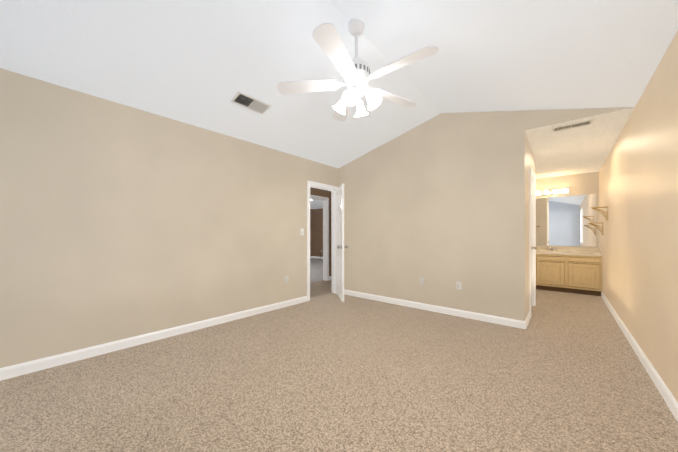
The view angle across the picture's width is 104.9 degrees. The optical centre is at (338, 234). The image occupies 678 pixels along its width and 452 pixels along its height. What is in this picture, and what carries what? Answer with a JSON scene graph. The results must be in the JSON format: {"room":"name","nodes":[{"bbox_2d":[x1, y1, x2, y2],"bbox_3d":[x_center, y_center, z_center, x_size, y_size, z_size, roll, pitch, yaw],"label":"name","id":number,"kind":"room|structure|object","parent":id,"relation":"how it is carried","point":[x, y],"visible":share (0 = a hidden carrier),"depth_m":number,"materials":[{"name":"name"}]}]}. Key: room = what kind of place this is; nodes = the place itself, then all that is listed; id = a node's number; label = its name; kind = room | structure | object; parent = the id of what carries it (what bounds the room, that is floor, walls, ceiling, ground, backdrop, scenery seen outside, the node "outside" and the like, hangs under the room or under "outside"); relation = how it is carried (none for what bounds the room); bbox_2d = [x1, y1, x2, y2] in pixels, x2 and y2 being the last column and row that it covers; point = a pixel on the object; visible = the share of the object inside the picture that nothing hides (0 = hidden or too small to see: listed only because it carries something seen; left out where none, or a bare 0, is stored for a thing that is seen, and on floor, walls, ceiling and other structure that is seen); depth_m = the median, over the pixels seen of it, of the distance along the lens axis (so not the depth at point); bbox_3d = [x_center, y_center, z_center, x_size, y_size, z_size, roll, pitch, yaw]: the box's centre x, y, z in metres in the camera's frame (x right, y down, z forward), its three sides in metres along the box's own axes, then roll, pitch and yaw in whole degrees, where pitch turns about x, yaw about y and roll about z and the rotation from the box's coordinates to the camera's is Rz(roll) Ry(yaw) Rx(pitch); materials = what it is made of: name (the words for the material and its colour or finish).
{"room":"empty bedroom","nodes":[
{"label":"empty bedroom","id":0,"kind":"room"},
{"bbox_2d":[0,68,337,367],"bbox_3d":[-1.463,-0.426,3.549,0.120,3.150,4.550,0,0,41],"label":"wall","id":1,"kind":"structure","parent":0,"point":[118,221],"depth_m":2.65,"materials":[{"name":"paint"}]},
{"bbox_2d":[0,296,307,380],"bbox_3d":[-1.674,1.101,3.198,0.014,0.094,3.448,0,0,41],"label":"baseboard","id":2,"kind":"structure","parent":1,"relation":"attached to","point":[12,371],"depth_m":2.64,"materials":[{"name":"white wood"}]},
{"bbox_2d":[307,181,338,300],"bbox_3d":[-0.327,0.107,4.866,0.154,2.093,0.834,0,0,41],"label":"door frame","id":3,"kind":"structure","parent":1,"relation":"attached to","point":[317,185],"depth_m":5.08,"materials":[{"name":"white wood"}]},
{"bbox_2d":[336,184,347,301],"bbox_3d":[0.017,0.139,4.735,0.179,2.000,0.688,0,0,-9],"label":"bedroom door","id":4,"kind":"structure","parent":3,"relation":"attached to","point":[340,246],"depth_m":4.58,"materials":[{"name":"white wood"}]},
{"bbox_2d":[310,258,322,282],"bbox_3d":[-1.864,1.208,8.703,4.930,0.100,7.700,0,0,41],"label":"floor","id":5,"kind":"structure","parent":0,"point":[316,269],"depth_m":8.68,"materials":[{"name":"carpet"}]},
{"bbox_2d":[310,199,322,208],"bbox_3d":[-1.724,-1.343,7.993,6.075,0.120,8.600,0,0,41],"label":"ceiling","id":6,"kind":"structure","parent":0,"point":[316,204],"depth_m":11.01,"materials":[{"name":"white paint"}]},
{"bbox_2d":[310,187,330,275],"bbox_3d":[-0.244,-0.145,6.716,0.120,2.600,8.440,0,0,41],"label":"wall","id":7,"kind":"structure","parent":0,"point":[316,231],"depth_m":6.32,"materials":[{"name":"paint"}]},
{"bbox_2d":[310,195,328,280],"bbox_3d":[-0.584,0.110,6.322,0.154,2.093,0.834,0,0,41],"label":"door frame","id":8,"kind":"structure","parent":7,"relation":"attached to","point":[325,238],"depth_m":6.56,"materials":[{"name":"white wood"}]},
{"bbox_2d":[0,280,677,451],"bbox_3d":[1.009,1.199,3.917,5.670,0.100,9.200,0,0,41],"label":"floor","id":9,"kind":"structure","parent":0,"point":[324,369],"depth_m":1.93,"materials":[{"name":"carpet"}]},
{"bbox_2d":[536,246,601,295],"bbox_3d":[4.465,0.699,5.502,1.498,0.906,0.586,0,0,41],"label":"bathroom vanity","id":10,"kind":"object","parent":9,"relation":"on","point":[577,270],"visible":0.73,"depth_m":5.15,"materials":[{"name":"brown wood"}]},
{"bbox_2d":[0,0,677,167],"bbox_3d":[0.061,-1.571,2.237,4.245,0.686,4.550,0,0,41],"label":"ceiling","id":11,"kind":"structure","parent":0,"point":[200,63],"depth_m":2.22,"materials":[{"name":"white paint"}]},
{"bbox_2d":[230,91,270,114],"bbox_3d":[-0.984,-1.476,2.933,0.190,0.013,0.400,-18,-11,39],"label":"ceiling vent","id":12,"kind":"object","parent":11,"relation":"in","point":[242,99],"visible":1,"depth_m":2.92,"materials":[{"name":"silver metal"}]},
{"bbox_2d":[277,19,437,120],"bbox_3d":[0.190,-1.412,2.172,1.256,0.739,1.311,0,0,41],"label":"fan","id":13,"kind":"object","parent":11,"relation":"hanging from","point":[356,74],"visible":1,"depth_m":2.14,"materials":[{"name":"white plastic"}]},
{"bbox_2d":[338,107,631,320],"bbox_3d":[1.508,-0.426,3.913,4.145,3.150,0.120,0,0,41],"label":"wall","id":14,"kind":"structure","parent":0,"point":[437,203],"depth_m":3.77,"materials":[{"name":"paint"}]},
{"bbox_2d":[344,289,527,328],"bbox_3d":[1.129,1.103,4.148,3.019,0.094,0.014,0,0,41],"label":"baseboard","id":15,"kind":"structure","parent":14,"relation":"attached to","point":[450,311],"depth_m":3.77,"materials":[{"name":"white wood"}]},
{"bbox_2d":[456,281,460,289],"bbox_3d":[1.687,0.719,3.671,0.070,0.115,0.009,0,0,41],"label":"electrical outlet","id":16,"kind":"object","parent":14,"relation":"attached to","point":[458,285],"visible":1,"depth_m":3.67,"materials":[{"name":"white plastic"}]},
{"bbox_2d":[526,136,534,316],"bbox_3d":[2.746,-0.161,3.829,0.120,2.620,1.370,0,0,41],"label":"wall","id":17,"kind":"structure","parent":0,"point":[530,159],"depth_m":3.44,"materials":[{"name":"paint"}]},
{"bbox_2d":[526,311,530,322],"bbox_3d":[2.465,1.101,3.398,0.014,0.094,0.573,0,0,41],"label":"baseboard","id":18,"kind":"structure","parent":17,"relation":"attached to","point":[528,317],"depth_m":3.47,"materials":[{"name":"white wood"}]},
{"bbox_2d":[529,167,535,311],"bbox_3d":[2.870,0.106,3.973,0.154,2.093,0.824,0,0,41],"label":"door frame","id":19,"kind":"structure","parent":17,"relation":"attached to","point":[532,177],"depth_m":4.19,"materials":[{"name":"white wood"}]},
{"bbox_2d":[531,181,536,305],"bbox_3d":[2.881,0.137,3.963,0.179,2.000,0.668,0,0,41],"label":"closet door","id":20,"kind":"structure","parent":17,"relation":"in","point":[535,247],"depth_m":4.15,"materials":[{"name":"white paint"}]},
{"bbox_2d":[536,172,598,246],"bbox_3d":[4.753,-0.157,5.722,1.590,2.620,0.120,0,0,41],"label":"wall","id":21,"kind":"structure","parent":0,"point":[583,184],"depth_m":5.47,"materials":[{"name":"paint"}]},
{"bbox_2d":[536,188,569,195],"bbox_3d":[4.612,-0.932,5.674,0.620,0.110,0.140,0,0,41],"label":"vanity light bar","id":22,"kind":"object","parent":21,"relation":"attached to","point":[554,191],"visible":1,"depth_m":5.66,"materials":[{"name":"silver metal"}]},
{"bbox_2d":[536,194,595,245],"bbox_3d":[4.655,-0.292,5.723,1.420,1.060,0.005,0,0,41],"label":"mirror","id":23,"kind":"object","parent":21,"relation":"attached to","point":[563,221],"visible":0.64,"depth_m":5.55,"materials":[{"name":"clear glass"}]},
{"bbox_2d":[525,107,634,178],"bbox_3d":[3.557,-1.329,4.452,1.740,0.121,3.610,0,0,41],"label":"ceiling","id":24,"kind":"structure","parent":0,"point":[581,149],"depth_m":3.67,"materials":[{"name":"beige paint"}]},
{"bbox_2d":[551,119,592,131],"bbox_3d":[2.709,-1.266,3.038,0.360,0.013,0.150,0,0,41],"label":"ceiling vent","id":25,"kind":"object","parent":24,"relation":"in","point":[572,125],"visible":0.98,"depth_m":3.03,"materials":[{"name":"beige metal"}]},
{"bbox_2d":[599,31,677,401],"bbox_3d":[2.725,-0.429,2.243,0.120,3.150,8.040,0,0,41],"label":"wall","id":26,"kind":"structure","parent":0,"point":[638,197],"depth_m":2.19,"materials":[{"name":"paint"}]},
{"bbox_2d":[588,222,602,234],"bbox_3d":[4.701,-0.106,4.777,0.195,0.226,0.140,0,0,41],"label":"shelf bracket","id":27,"kind":"object","parent":26,"relation":"attached to","point":[597,228],"visible":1,"depth_m":4.75,"materials":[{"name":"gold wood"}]},
{"bbox_2d":[591,206,607,219],"bbox_3d":[4.257,-0.337,4.263,0.195,0.226,0.140,0,0,41],"label":"shelf bracket","id":28,"kind":"object","parent":26,"relation":"attached to","point":[603,213],"visible":1,"depth_m":4.25,"materials":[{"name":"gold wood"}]},
{"bbox_2d":[601,292,677,421],"bbox_3d":[2.495,1.099,2.076,0.014,0.094,7.250,0,0,41],"label":"baseboard","id":29,"kind":"structure","parent":26,"relation":"attached to","point":[671,402],"depth_m":2.14,"materials":[{"name":"white wood"}]}
]}

